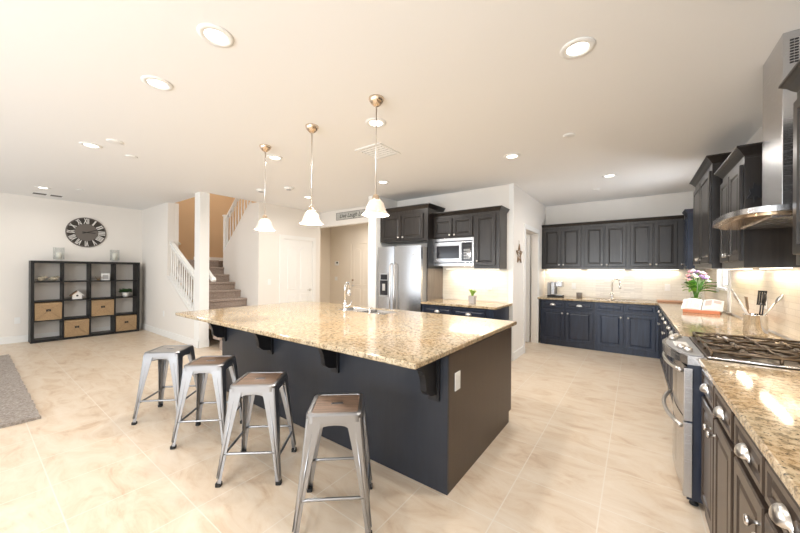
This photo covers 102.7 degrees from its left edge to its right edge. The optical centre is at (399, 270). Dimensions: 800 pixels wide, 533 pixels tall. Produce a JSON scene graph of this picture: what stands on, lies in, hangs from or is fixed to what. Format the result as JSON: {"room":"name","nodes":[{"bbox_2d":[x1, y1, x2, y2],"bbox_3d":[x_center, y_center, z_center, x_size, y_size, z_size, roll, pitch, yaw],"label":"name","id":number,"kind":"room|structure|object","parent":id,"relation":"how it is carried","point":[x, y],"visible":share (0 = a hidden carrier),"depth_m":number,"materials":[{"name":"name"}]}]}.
{"room":"kitchen","nodes":[
{"label":"kitchen","id":0,"kind":"room"},
{"bbox_2d":[0,192,231,336],"bbox_3d":[-7.333,-1.230,6.070,0.120,5.200,8.100,0,0,36],"label":"wall","id":1,"kind":"structure","parent":0,"point":[31,228],"depth_m":6.60,"materials":[{"name":"white paint"}]},
{"bbox_2d":[0,323,140,344],"bbox_3d":[-7.922,1.301,5.178,0.015,0.130,5.985,0,0,36],"label":"baseboard","id":2,"kind":"structure","parent":1,"relation":"attached to","point":[22,338],"depth_m":6.17,"materials":[{"name":"white paint"}]},
{"bbox_2d":[65,218,105,246],"bbox_3d":[-6.690,-0.810,6.824,0.027,0.630,0.630,0,0,36],"label":"wall clock","id":3,"kind":"object","parent":1,"relation":"attached to","point":[83,232],"visible":1,"depth_m":6.81,"materials":[{"name":"grey"}]},
{"bbox_2d":[142,202,193,338],"bbox_3d":[-4.900,-0.018,6.821,2.929,2.810,0.200,0,0,36],"label":"wall","id":4,"kind":"structure","parent":0,"point":[160,223],"depth_m":6.88,"materials":[{"name":"white paint"}]},
{"bbox_2d":[141,323,192,344],"bbox_3d":[-4.973,1.321,6.734,2.929,0.130,0.014,0,0,36],"label":"baseboard","id":5,"kind":"structure","parent":4,"relation":"attached to","point":[177,337],"depth_m":6.56,"materials":[{"name":"white paint"}]},
{"bbox_2d":[167,241,215,310],"bbox_3d":[-4.115,0.137,6.276,1.620,1.477,0.249,0,0,36],"label":"stair railing","id":6,"kind":"object","parent":4,"relation":"on","point":[179,256],"visible":0.84,"depth_m":6.32,"materials":[{"name":"white paint"}]},
{"bbox_2d":[194,192,209,340],"bbox_3d":[-3.641,-0.010,5.872,0.220,2.810,0.160,0,0,36],"label":"wall column","id":7,"kind":"structure","parent":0,"point":[202,200],"depth_m":5.81,"materials":[{"name":"white paint"}]},
{"bbox_2d":[193,339,208,347],"bbox_3d":[-3.655,1.330,5.866,0.251,0.130,0.176,0,0,36],"label":"baseboard","id":8,"kind":"structure","parent":7,"relation":"attached to","point":[204,343],"depth_m":5.79,"materials":[{"name":"white paint"}]},
{"bbox_2d":[223,202,263,306],"bbox_3d":[-3.480,-0.009,7.056,1.520,2.810,0.120,0,0,36],"label":"wall","id":9,"kind":"structure","parent":0,"point":[243,256],"depth_m":6.79,"materials":[{"name":"white paint"}]},
{"bbox_2d":[222,198,251,251],"bbox_3d":[-3.644,-1.297,7.183,1.210,1.764,0.120,0,0,36],"label":"stair railing","id":10,"kind":"object","parent":9,"relation":"on","point":[226,240],"visible":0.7,"depth_m":7.37,"materials":[{"name":"white paint"}]},
{"bbox_2d":[232,197,255,233],"bbox_3d":[-3.600,-1.204,8.428,3.110,5.200,0.120,0,0,36],"label":"wall","id":11,"kind":"structure","parent":0,"point":[232,197],"depth_m":9.05,"materials":[{"name":"beige paint"}]},
{"bbox_2d":[264,203,319,304],"bbox_3d":[-2.448,-0.002,7.279,0.120,2.810,1.460,0,0,36],"label":"wall","id":12,"kind":"structure","parent":0,"point":[285,220],"depth_m":6.91,"materials":[{"name":"white paint"}]},
{"bbox_2d":[279,234,315,302],"bbox_3d":[-2.329,0.312,7.327,0.018,2.185,0.970,0,0,36],"label":"trim","id":13,"kind":"structure","parent":12,"relation":"attached to","point":[281,237],"depth_m":7.21,"materials":[{"name":"white paint"}]},
{"bbox_2d":[283,239,312,302],"bbox_3d":[-2.327,0.354,7.317,0.094,2.090,0.803,0,0,36],"label":"door","id":14,"kind":"structure","parent":12,"relation":"in","point":[297,254],"depth_m":7.31,"materials":[{"name":"white paint"}]},
{"bbox_2d":[320,227,329,302],"bbox_3d":[-2.786,-0.004,9.623,0.120,2.810,1.680,0,0,36],"label":"wall","id":15,"kind":"structure","parent":0,"point":[325,232],"depth_m":10.10,"materials":[{"name":"beige paint"}]},
{"bbox_2d":[330,223,367,304],"bbox_3d":[-0.428,0.012,9.009,5.450,2.810,0.120,0,0,36],"label":"wall","id":16,"kind":"structure","parent":0,"point":[340,236],"depth_m":9.96,"materials":[{"name":"beige paint"}]},
{"bbox_2d":[348,240,367,304],"bbox_3d":[-1.120,0.262,9.429,1.100,2.300,0.020,0,0,36],"label":"trim","id":17,"kind":"structure","parent":16,"relation":"attached to","point":[360,241],"depth_m":9.70,"materials":[{"name":"beige paint"}]},
{"bbox_2d":[351,243,367,306],"bbox_3d":[-1.119,0.307,9.419,0.913,2.200,0.094,0,0,36],"label":"door","id":18,"kind":"structure","parent":16,"relation":"in","point":[359,252],"depth_m":9.49,"materials":[{"name":"beige paint"}]},
{"bbox_2d":[0,329,709,532],"bbox_3d":[-2.284,1.454,4.076,10.710,0.100,11.180,0,0,36],"label":"floor","id":19,"kind":"structure","parent":0,"point":[585,445],"depth_m":2.35,"materials":[{"name":"tile"}]},
{"bbox_2d":[0,354,40,428],"bbox_3d":[-5.434,1.366,3.256,3.611,0.033,2.042,0,0,36],"label":"shag rug","id":20,"kind":"object","parent":19,"relation":"on","point":[17,406],"visible":1,"depth_m":3.38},
{"bbox_2d":[28,260,139,343],"bbox_3d":[-6.556,0.595,6.734,0.332,1.559,1.635,0,0,36],"label":"cube bookshelf","id":21,"kind":"object","parent":19,"relation":"on","point":[136,266],"visible":0.9,"depth_m":6.64,"materials":[{"name":"black wood"}]},
{"bbox_2d":[34,301,61,320],"bbox_3d":[-6.900,0.789,6.257,0.308,0.330,0.358,0,0,36],"label":"wicker basket","id":22,"kind":"object","parent":21,"relation":"on","point":[42,310],"visible":0.98,"depth_m":6.17,"materials":[{"name":"brown wicker"}]},
{"bbox_2d":[64,318,88,336],"bbox_3d":[-6.671,1.164,6.572,0.308,0.330,0.358,0,0,36],"label":"wicker basket","id":23,"kind":"object","parent":21,"relation":"in","point":[72,327],"visible":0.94,"depth_m":6.48,"materials":[{"name":"brown wicker"}]},
{"bbox_2d":[69,291,84,298],"bbox_3d":[-6.628,0.499,6.557,0.130,0.169,0.216,0,0,36],"label":"birdhouse","id":24,"kind":"object","parent":21,"relation":"on","point":[75,295],"visible":1,"depth_m":6.53,"materials":[{"name":"white wood"}]},
{"bbox_2d":[91,299,113,315],"bbox_3d":[-6.437,0.792,6.888,0.308,0.330,0.358,0,0,36],"label":"wicker basket","id":25,"kind":"object","parent":21,"relation":"on","point":[99,307],"visible":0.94,"depth_m":6.79,"materials":[{"name":"brown wicker"}]},
{"bbox_2d":[101,273,109,279],"bbox_3d":[-6.366,0.137,6.908,0.042,0.149,0.140,0,0,36],"label":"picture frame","id":26,"kind":"object","parent":21,"relation":"on","point":[106,276],"visible":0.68,"depth_m":6.89,"materials":[{"name":"white plastic"}]},
{"bbox_2d":[118,288,132,296],"bbox_3d":[-6.155,0.495,7.169,0.244,0.182,0.244,0,0,36],"label":"potted plant","id":27,"kind":"object","parent":21,"relation":"on","point":[125,292],"visible":1,"depth_m":7.13,"materials":[{"name":"green plant"}]},
{"bbox_2d":[116,314,136,330],"bbox_3d":[-6.207,1.167,7.204,0.308,0.330,0.358,0,0,36],"label":"wicker basket","id":28,"kind":"object","parent":21,"relation":"in","point":[123,322],"visible":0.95,"depth_m":7.12,"materials":[{"name":"brown wicker"}]},
{"bbox_2d":[131,345,195,424],"bbox_3d":[-2.255,1.084,3.132,0.420,0.640,0.420,0,0,-7],"label":"bar stool","id":29,"kind":"object","parent":19,"relation":"on","point":[173,355],"visible":0.9,"depth_m":2.99,"materials":[{"name":"grey"}]},
{"bbox_2d":[170,355,241,449],"bbox_3d":[-1.623,1.089,2.742,0.420,0.640,0.420,0,0,-7],"label":"bar stool","id":30,"kind":"object","parent":19,"relation":"on","point":[217,366],"visible":0.85,"depth_m":2.60,"materials":[{"name":"grey"}]},
{"bbox_2d":[178,259,246,349],"bbox_3d":[-3.939,0.334,7.367,3.834,2.119,1.940,0,0,36],"label":"staircase","id":31,"kind":"structure","parent":19,"relation":"on","point":[218,289],"depth_m":6.76,"materials":[{"name":"beige carpet"}]},
{"bbox_2d":[215,371,296,487],"bbox_3d":[-1.006,1.093,2.298,0.420,0.640,0.420,0,0,-4],"label":"bar stool","id":32,"kind":"object","parent":19,"relation":"on","point":[267,385],"visible":1,"depth_m":2.15,"materials":[{"name":"grey"}]},
{"bbox_2d":[292,393,372,532],"bbox_3d":[-0.371,1.097,1.879,0.420,0.640,0.420,0,0,-5],"label":"bar stool","id":33,"kind":"object","parent":19,"relation":"on","point":[347,410],"visible":1,"depth_m":1.73,"materials":[{"name":"grey"}]},
{"bbox_2d":[208,323,510,494],"bbox_3d":[-0.594,0.975,3.322,2.983,0.883,1.581,0,0,36],"label":"kitchen island","id":34,"kind":"object","parent":19,"relation":"on","point":[431,433],"visible":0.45,"depth_m":2.37,"materials":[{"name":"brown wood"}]},
{"bbox_2d":[175,301,516,369],"bbox_3d":[-0.706,0.513,3.434,3.304,0.036,1.835,0,0,36],"label":"island countertop","id":35,"kind":"structure","parent":34,"relation":"on","point":[414,340],"depth_m":2.77,"materials":[{"name":"beige stone"}]},
{"bbox_2d":[342,282,351,310],"bbox_3d":[-0.656,0.317,3.934,0.113,0.357,0.169,0,0,-16],"label":"island faucet","id":36,"kind":"object","parent":35,"relation":"on","point":[345,306],"visible":1,"depth_m":3.88,"materials":[{"name":"silver metal"}]},
{"bbox_2d":[338,307,395,314],"bbox_3d":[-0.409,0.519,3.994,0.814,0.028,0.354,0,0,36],"label":"island sink","id":37,"kind":"object","parent":35,"relation":"in","point":[374,311],"visible":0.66,"depth_m":4.08,"materials":[{"name":"silver metal"}]},
{"bbox_2d":[455,371,459,390],"bbox_3d":[0.383,0.733,2.121,0.009,0.120,0.075,0,0,36],"label":"wall outlet","id":38,"kind":"object","parent":34,"relation":"attached to","point":[457,374],"visible":1,"depth_m":2.11,"materials":[{"name":"white plastic"}]},
{"bbox_2d":[378,245,442,311],"bbox_3d":[0.163,0.501,5.776,0.944,1.840,0.787,0,0,36],"label":"refrigerator","id":39,"kind":"object","parent":19,"relation":"on","point":[402,270],"depth_m":5.49,"materials":[{"name":"grey metal"}]},
{"bbox_2d":[422,304,508,320],"bbox_3d":[1.034,0.988,5.149,1.200,0.878,0.762,0,0,36],"label":"base cabinet","id":40,"kind":"object","parent":19,"relation":"on","point":[503,313],"visible":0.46,"depth_m":4.83,"materials":[{"name":"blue wood"}]},
{"bbox_2d":[421,299,511,309],"bbox_3d":[1.062,0.532,5.141,1.253,0.033,0.749,0,0,36],"label":"countertop","id":41,"kind":"structure","parent":40,"relation":"on","point":[444,302],"depth_m":4.98,"materials":[{"name":"beige stone"}]},
{"bbox_2d":[468,289,476,302],"bbox_3d":[1.146,0.403,5.036,0.137,0.223,0.135,0,0,36],"label":"potted plant","id":42,"kind":"object","parent":41,"relation":"on","point":[471,298],"visible":0.98,"depth_m":5.01,"materials":[{"name":"green plant"}]},
{"bbox_2d":[540,299,594,349],"bbox_3d":[3.321,1.005,6.287,0.925,0.875,0.683,0,0,36],"label":"base cabinet","id":43,"kind":"object","parent":19,"relation":"on","point":[566,323],"visible":1,"depth_m":6.03,"materials":[{"name":"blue wood"}]},
{"bbox_2d":[595,302,659,358],"bbox_3d":[4.069,1.010,5.738,0.930,0.875,0.683,0,0,36],"label":"base cabinet","id":44,"kind":"object","parent":19,"relation":"on","point":[629,329],"visible":0.99,"depth_m":5.49,"materials":[{"name":"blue wood"}]},
{"bbox_2d":[657,308,663,371],"bbox_3d":[4.215,1.011,4.701,0.673,0.875,0.915,0,0,36],"label":"base cabinet","id":45,"kind":"object","parent":19,"relation":"on","point":[660,322],"visible":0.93,"depth_m":4.83,"materials":[{"name":"black paint"}]},
{"bbox_2d":[661,313,668,388],"bbox_3d":[3.678,1.008,3.969,0.673,0.875,0.899,0,0,36],"label":"base cabinet","id":46,"kind":"object","parent":19,"relation":"on","point":[664,319],"visible":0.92,"depth_m":4.12,"materials":[{"name":"black paint"}]},
{"bbox_2d":[666,320,676,402],"bbox_3d":[2.949,1.003,2.975,0.673,0.875,1.564,0,0,36],"label":"base cabinet","id":47,"kind":"object","parent":19,"relation":"on","point":[669,327],"visible":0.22,"depth_m":3.48,"materials":[{"name":"black paint"}]},
{"bbox_2d":[537,295,796,345],"bbox_3d":[2.930,0.547,4.504,2.499,0.034,4.005,0,0,36],"label":"countertop","id":48,"kind":"structure","parent":47,"relation":"on","point":[684,323],"depth_m":3.46,"materials":[{"name":"beige stone"}]},
{"bbox_2d":[547,281,563,296],"bbox_3d":[3.158,0.376,6.487,0.280,0.309,0.240,0,0,36],"label":"coffee maker","id":49,"kind":"object","parent":48,"relation":"on","point":[551,286],"visible":1,"depth_m":6.42,"materials":[{"name":"black paint"}]},
{"bbox_2d":[610,279,620,298],"bbox_3d":[4.036,0.346,5.985,0.178,0.382,0.119,0,0,36],"label":"faucet","id":50,"kind":"object","parent":48,"relation":"on","point":[611,293],"visible":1,"depth_m":6.02,"materials":[{"name":"silver metal"}]},
{"bbox_2d":[657,299,682,302],"bbox_3d":[4.663,0.528,5.463,0.420,0.025,0.270,0,0,36],"label":"cutting board","id":51,"kind":"object","parent":48,"relation":"on","point":[658,300],"visible":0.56,"depth_m":5.43,"materials":[{"name":"brown wood"}]},
{"bbox_2d":[681,269,716,298],"bbox_3d":[4.327,0.257,4.601,0.388,0.564,0.406,0,0,36],"label":"flower vase","id":52,"kind":"object","parent":48,"relation":"on","point":[696,274],"visible":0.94,"depth_m":4.59,"materials":[{"name":"clear glass"}]},
{"bbox_2d":[683,309,721,314],"bbox_3d":[3.840,0.476,4.065,0.264,0.119,0.340,0,0,-42],"label":"book stand","id":53,"kind":"object","parent":48,"relation":"on","point":[684,310],"visible":0.91,"depth_m":3.97,"materials":[{"name":"orange wood"}]},
{"bbox_2d":[681,298,723,311],"bbox_3d":[3.856,0.434,4.079,0.246,0.132,0.382,0,0,-42],"label":"cookbook","id":54,"kind":"object","parent":53,"relation":"on","point":[691,303],"visible":1,"depth_m":4.06,"materials":[{"name":"white paper"}]},
{"bbox_2d":[686,300,721,307],"bbox_3d":[3.859,0.426,4.076,0.187,0.096,0.332,0,0,-42],"label":"print","id":55,"kind":"object","parent":54,"relation":"attached to","point":[689,303],"depth_m":4.07,"materials":[{"name":"beige"}]},
{"bbox_2d":[742,313,768,336],"bbox_3d":[2.914,0.445,2.623,0.146,0.169,0.146,0,0,36],"label":"utensil crock","id":56,"kind":"object","parent":48,"relation":"on","point":[753,324],"visible":0.98,"depth_m":2.58,"materials":[{"name":"beige stone"}]},
{"bbox_2d":[730,288,748,313],"bbox_3d":[2.836,0.332,2.617,0.191,0.371,0.046,0,0,36],"label":"tongs","id":57,"kind":"object","parent":56,"relation":"in","point":[731,289],"visible":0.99,"depth_m":2.64,"materials":[{"name":"silver metal"}]},
{"bbox_2d":[756,290,766,314],"bbox_3d":[2.970,0.341,2.638,0.045,0.349,0.066,0,0,3],"label":"slotted spoon","id":58,"kind":"object","parent":56,"relation":"in","point":[759,302],"visible":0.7,"depth_m":2.64,"materials":[{"name":"black paint"}]},
{"bbox_2d":[761,293,766,314],"bbox_3d":[2.915,0.348,2.564,0.045,0.334,0.046,0,0,36],"label":"serving spoon","id":59,"kind":"object","parent":56,"relation":"in","point":[764,297],"visible":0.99,"depth_m":2.56,"materials":[{"name":"black paint"}]},
{"bbox_2d":[764,294,782,314],"bbox_3d":[2.961,0.353,2.591,0.190,0.330,0.054,0,0,36],"label":"ladle","id":60,"kind":"object","parent":56,"relation":"in","point":[779,298],"visible":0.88,"depth_m":2.55,"materials":[{"name":"silver metal"}]},
{"bbox_2d":[699,369,735,532],"bbox_3d":[1.795,0.995,1.403,0.673,0.875,0.755,0,0,36],"label":"base cabinet","id":61,"kind":"object","parent":19,"relation":"on","point":[717,418],"visible":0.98,"depth_m":1.53,"materials":[{"name":"black paint"}]},
{"bbox_2d":[662,332,799,506],"bbox_3d":[2.202,0.949,2.070,0.784,0.970,0.770,0,0,36],"label":"gas range","id":62,"kind":"object","parent":19,"relation":"on","point":[686,352],"visible":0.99,"depth_m":1.94,"materials":[{"name":"silver metal"}]},
{"bbox_2d":[689,336,799,370],"bbox_3d":[2.281,0.521,2.020,0.599,0.016,0.758,0,0,36],"label":"cooktop","id":63,"kind":"object","parent":62,"relation":"in","point":[704,352],"depth_m":1.88,"materials":[{"name":"silver metal"}]},
{"bbox_2d":[733,416,799,532],"bbox_3d":[1.347,0.992,0.792,0.673,0.875,0.759,0,0,36],"label":"base cabinet","id":64,"kind":"object","parent":19,"relation":"on","point":[763,503],"visible":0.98,"depth_m":1.02,"materials":[{"name":"black paint"}]},
{"bbox_3d":[0.897,0.989,0.180,0.673,0.875,0.759,0,0,36],"label":"base cabinet","id":65,"kind":"object","parent":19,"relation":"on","visible":0},
{"bbox_2d":[699,359,799,506],"bbox_3d":[1.353,0.536,0.783,0.640,0.034,2.308,0,0,36],"label":"countertop","id":66,"kind":"structure","parent":65,"relation":"on","point":[765,400],"depth_m":1.23,"materials":[{"name":"beige stone"}]},
{"bbox_2d":[368,196,396,307],"bbox_3d":[-0.333,0.013,6.229,0.192,2.810,0.650,0,0,36],"label":"wall pillar","id":67,"kind":"structure","parent":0,"point":[374,243],"depth_m":5.97,"materials":[{"name":"white paint"}]},
{"bbox_2d":[0,0,799,212],"bbox_3d":[-2.264,-1.524,4.076,10.710,0.262,11.180,0,0,36],"label":"ceiling","id":68,"kind":"structure","parent":0,"point":[664,86],"depth_m":2.56,"materials":[{"name":"white paint"}]},
{"bbox_2d":[79,142,102,148],"bbox_3d":[-3.482,-1.408,3.603,0.196,0.010,0.196,0,0,36],"label":"recessed light","id":69,"kind":"object","parent":68,"relation":"in","point":[86,144],"visible":1,"depth_m":3.60,"materials":[{"name":"white plastic"}]},
{"bbox_2d":[141,75,172,90],"bbox_3d":[-1.814,-1.397,2.391,0.196,0.010,0.196,0,0,36],"label":"recessed light","id":70,"kind":"object","parent":68,"relation":"in","point":[155,82],"visible":1,"depth_m":2.38,"materials":[{"name":"white plastic"}]},
{"bbox_2d":[147,79,166,87],"bbox_3d":[-1.814,-1.400,2.391,0.121,0.003,0.121,0,0,36],"label":"diffuser","id":71,"kind":"object","parent":70,"relation":"attached to","point":[155,83],"depth_m":2.39,"materials":[{"name":"white"}]},
{"bbox_2d":[197,23,234,47],"bbox_3d":[-1.094,-1.392,1.902,0.196,0.010,0.196,0,0,36],"label":"recessed light","id":72,"kind":"object","parent":68,"relation":"in","point":[215,35],"visible":1,"depth_m":1.89,"materials":[{"name":"white plastic"}]},
{"bbox_2d":[204,29,227,42],"bbox_3d":[-1.094,-1.395,1.902,0.121,0.003,0.121,0,0,36],"label":"diffuser","id":73,"kind":"object","parent":72,"relation":"attached to","point":[210,35],"depth_m":1.90,"materials":[{"name":"white"}]},
{"bbox_2d":[254,144,274,230],"bbox_3d":[-1.519,-0.927,3.600,0.226,0.944,0.226,0,0,36],"label":"pendant lamp","id":74,"kind":"object","parent":68,"relation":"hanging from","point":[264,224],"visible":1,"depth_m":3.57,"materials":[{"name":"white glass"}]},
{"bbox_2d":[266,155,282,160],"bbox_3d":[-1.550,-1.395,3.964,0.196,0.010,0.196,0,0,36],"label":"recessed light","id":75,"kind":"object","parent":68,"relation":"in","point":[271,157],"visible":1,"depth_m":3.95,"materials":[{"name":"white plastic"}]},
{"bbox_2d":[299,123,322,224],"bbox_3d":[-0.855,-0.923,3.094,0.226,0.944,0.226,0,0,36],"label":"pendant lamp","id":76,"kind":"object","parent":68,"relation":"hanging from","point":[311,217],"visible":1,"depth_m":3.06,"materials":[{"name":"white glass"}]},
{"bbox_2d":[362,94,388,216],"bbox_3d":[-0.194,-0.918,2.584,0.226,0.944,0.226,0,0,36],"label":"pendant lamp","id":77,"kind":"object","parent":68,"relation":"hanging from","point":[375,207],"visible":1,"depth_m":2.55,"materials":[{"name":"white glass"}]},
{"bbox_2d":[366,118,385,127],"bbox_3d":[-0.226,-1.386,3.007,0.196,0.010,0.196,0,0,36],"label":"recessed light","id":78,"kind":"object","parent":68,"relation":"in","point":[371,122],"visible":0.94,"depth_m":3.00,"materials":[{"name":"white plastic"}]},
{"bbox_2d":[370,120,381,125],"bbox_3d":[-0.226,-1.389,3.007,0.121,0.003,0.121,0,0,36],"label":"diffuser","id":79,"kind":"object","parent":78,"relation":"attached to","point":[372,122],"depth_m":3.01,"materials":[{"name":"white"}]},
{"bbox_2d":[355,142,400,159],"bbox_3d":[-0.257,-1.384,3.736,0.370,0.013,0.390,0,0,36],"label":"ceiling vent","id":80,"kind":"object","parent":68,"relation":"in","point":[383,151],"visible":0.91,"depth_m":3.72,"materials":[{"name":"white plastic"}]},
{"bbox_2d":[504,153,520,158],"bbox_3d":[1.352,-1.375,3.857,0.196,0.010,0.196,0,0,36],"label":"recessed light","id":81,"kind":"object","parent":68,"relation":"in","point":[511,155],"visible":1,"depth_m":3.85,"materials":[{"name":"white plastic"}]},
{"bbox_2d":[560,37,595,58],"bbox_3d":[1.103,-1.377,1.987,0.196,0.010,0.196,0,0,36],"label":"recessed light","id":82,"kind":"object","parent":68,"relation":"in","point":[578,47],"visible":1,"depth_m":1.98,"materials":[{"name":"white plastic"}]},
{"bbox_2d":[567,42,588,54],"bbox_3d":[1.103,-1.380,1.987,0.121,0.003,0.121,0,0,36],"label":"diffuser","id":83,"kind":"object","parent":82,"relation":"attached to","point":[576,48],"depth_m":1.99,"materials":[{"name":"white"}]},
{"bbox_2d":[320,184,515,351],"bbox_3d":[-0.098,0.014,6.534,4.790,2.810,0.120,0,0,36],"label":"wall","id":84,"kind":"structure","parent":0,"point":[497,195],"depth_m":5.55,"materials":[{"name":"white paint"}]},
{"bbox_2d":[336,209,365,220],"bbox_3d":[-1.051,-1.247,7.151,1.070,0.170,0.022,0,0,36],"label":"wall sign","id":85,"kind":"object","parent":84,"relation":"attached to","point":[357,213],"visible":0.86,"depth_m":7.19,"materials":[{"name":"grey wood"}]},
{"bbox_2d":[380,203,444,268],"bbox_3d":[0.209,-0.582,5.875,1.088,1.094,0.583,0,0,36],"label":"upper cabinet","id":86,"kind":"object","parent":84,"relation":"attached to","point":[412,224],"visible":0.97,"depth_m":5.60,"materials":[{"name":"brown wood"}]},
{"bbox_2d":[432,209,473,238],"bbox_3d":[0.966,-0.759,5.429,0.745,0.440,0.399,0,0,36],"label":"upper cabinet","id":87,"kind":"object","parent":84,"relation":"attached to","point":[459,223],"visible":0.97,"depth_m":5.28,"materials":[{"name":"brown wood"}]},
{"bbox_2d":[433,237,473,265],"bbox_3d":[0.966,-0.303,5.434,0.742,0.466,0.358,0,0,36],"label":"microwave","id":88,"kind":"object","parent":87,"relation":"attached to","point":[449,251],"visible":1,"depth_m":5.28,"materials":[{"name":"grey metal"}]},
{"bbox_2d":[443,269,507,301],"bbox_3d":[1.250,0.241,5.464,1.168,0.515,0.008,0,0,36],"label":"backsplash","id":89,"kind":"structure","parent":84,"relation":"attached to","point":[457,283],"depth_m":5.42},
{"bbox_2d":[473,205,509,268],"bbox_3d":[1.449,-0.500,5.074,0.455,0.950,0.399,0,0,36],"label":"upper cabinet","id":90,"kind":"object","parent":84,"relation":"attached to","point":[490,223],"visible":1,"depth_m":4.96,"materials":[{"name":"brown wood"}]},
{"bbox_2d":[508,183,513,360],"bbox_3d":[1.764,0.027,5.082,0.072,2.810,0.018,0,0,36],"label":"trim","id":91,"kind":"structure","parent":84,"relation":"attached to","point":[511,186],"depth_m":5.07,"materials":[{"name":"white paint"}]},
{"bbox_2d":[515,185,545,350],"bbox_3d":[2.444,0.032,6.052,0.120,2.810,2.110,0,0,36],"label":"wall","id":92,"kind":"structure","parent":0,"point":[529,211],"depth_m":5.88,"materials":[{"name":"white paint"}]},
{"bbox_2d":[513,346,523,360],"bbox_3d":[1.960,1.368,5.290,0.014,0.130,0.580,0,0,36],"label":"baseboard","id":93,"kind":"structure","parent":92,"relation":"attached to","point":[520,351],"depth_m":5.27,"materials":[{"name":"white paint"}]},
{"bbox_2d":[516,244,522,262],"bbox_3d":[1.975,-0.312,5.275,0.032,0.370,0.324,0,0,36],"label":"star ornament","id":94,"kind":"object","parent":92,"relation":"attached to","point":[520,253],"visible":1,"depth_m":5.26,"materials":[{"name":"brown metal"}]},
{"bbox_2d":[525,235,529,341],"bbox_3d":[2.231,0.360,6.644,0.880,2.130,0.044,0,0,36],"label":"door","id":95,"kind":"structure","parent":92,"relation":"in","point":[527,315],"depth_m":6.39,"materials":[{"name":"white paint"}]},
{"bbox_2d":[523,223,539,352],"bbox_3d":[2.459,0.314,5.958,0.018,2.245,1.090,0,0,36],"label":"trim","id":96,"kind":"structure","parent":92,"relation":"attached to","point":[526,227],"depth_m":5.58,"materials":[{"name":"white paint"}]},
{"bbox_2d":[526,191,704,335],"bbox_3d":[3.648,0.040,6.551,4.030,2.810,0.120,0,0,36],"label":"wall","id":97,"kind":"structure","parent":0,"point":[672,204],"depth_m":6.09,"materials":[{"name":"white paint"}]},
{"bbox_2d":[542,222,582,269],"bbox_3d":[3.307,-0.474,6.497,0.738,0.908,0.373,0,0,36],"label":"upper cabinet","id":98,"kind":"object","parent":97,"relation":"attached to","point":[562,244],"visible":0.98,"depth_m":6.36,"materials":[{"name":"brown wood"}]},
{"bbox_2d":[583,219,627,269],"bbox_3d":[3.892,-0.470,6.068,0.709,0.908,0.373,0,0,36],"label":"upper cabinet","id":99,"kind":"object","parent":97,"relation":"attached to","point":[605,243],"visible":0.98,"depth_m":5.93,"materials":[{"name":"brown wood"}]},
{"bbox_2d":[595,270,642,298],"bbox_3d":[4.160,0.251,6.093,0.740,0.535,0.010,0,0,36],"label":"backsplash","id":100,"kind":"structure","parent":97,"relation":"attached to","point":[631,281],"depth_m":6.07,"materials":[{"name":"tile"}]},
{"bbox_2d":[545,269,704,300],"bbox_3d":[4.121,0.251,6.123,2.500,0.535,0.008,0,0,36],"label":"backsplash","id":101,"kind":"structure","parent":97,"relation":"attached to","point":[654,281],"depth_m":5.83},
{"bbox_2d":[628,215,683,269],"bbox_3d":[4.484,-0.466,5.633,0.760,0.908,0.373,0,0,36],"label":"upper cabinet","id":102,"kind":"object","parent":97,"relation":"attached to","point":[654,243],"visible":1,"depth_m":5.50,"materials":[{"name":"brown wood"}]},
{"bbox_2d":[705,125,793,339],"bbox_3d":[1.970,0.028,0.961,0.120,2.810,10.880,0,0,36],"label":"wall","id":103,"kind":"structure","parent":0,"point":[757,137],"depth_m":3.17,"materials":[{"name":"white paint"}]},
{"bbox_2d":[681,209,694,268],"bbox_3d":[4.680,-0.486,5.046,0.348,0.936,0.370,0,0,36],"label":"upper cabinet","id":104,"kind":"object","parent":103,"relation":"attached to","point":[688,213],"visible":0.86,"depth_m":4.99,"materials":[{"name":"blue wood"}]},
{"bbox_2d":[716,269,730,312],"bbox_3d":[4.279,-0.153,4.216,0.070,1.355,0.800,0,0,36],"label":"trim","id":105,"kind":"structure","parent":103,"relation":"attached to","point":[718,288],"depth_m":3.98,"materials":[{"name":"white paint"}]},
{"bbox_2d":[689,152,758,269],"bbox_3d":[3.456,-0.555,3.433,0.413,1.094,1.180,0,0,36],"label":"upper cabinet","id":106,"kind":"object","parent":103,"relation":"attached to","point":[706,195],"visible":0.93,"depth_m":3.19,"materials":[{"name":"brown wood"}]},
{"bbox_2d":[723,269,727,287],"bbox_3d":[4.336,-0.261,4.199,0.040,0.980,0.580,0,0,36],"label":"window","id":107,"kind":"structure","parent":103,"relation":"in","point":[725,272],"depth_m":4.40,"materials":[{"name":"glass"}]},
{"bbox_2d":[705,268,799,340],"bbox_3d":[3.011,0.243,2.490,0.008,0.535,7.179,0,0,36],"label":"backsplash","id":108,"kind":"structure","parent":103,"relation":"attached to","point":[784,316],"depth_m":2.77,"materials":[{"name":"tile"}]},
{"bbox_2d":[713,29,799,229],"bbox_3d":[2.291,-0.830,1.944,0.514,1.087,0.840,0,0,36],"label":"range hood","id":109,"kind":"object","parent":103,"relation":"attached to","point":[776,210],"visible":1,"depth_m":1.89,"materials":[{"name":"silver metal"}]},
{"bbox_2d":[714,142,799,268],"bbox_3d":[2.841,-0.459,2.557,0.368,0.894,0.820,0,0,36],"label":"upper cabinet","id":110,"kind":"object","parent":103,"relation":"attached to","point":[770,248],"visible":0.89,"depth_m":2.34,"materials":[{"name":"brown wood"}]},
{"bbox_2d":[747,182,761,201],"bbox_3d":[2.563,-0.564,2.305,0.090,0.143,0.014,0,0,36],"label":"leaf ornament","id":111,"kind":"object","parent":110,"relation":"attached to","point":[756,191],"visible":0.82,"depth_m":2.30,"materials":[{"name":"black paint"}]},
{"bbox_2d":[778,59,799,264],"bbox_3d":[1.687,-0.487,0.985,0.368,0.934,1.400,0,0,36],"label":"upper cabinet","id":112,"kind":"object","parent":103,"relation":"attached to","point":[791,82],"visible":1,"depth_m":1.54,"materials":[{"name":"brown wood"}]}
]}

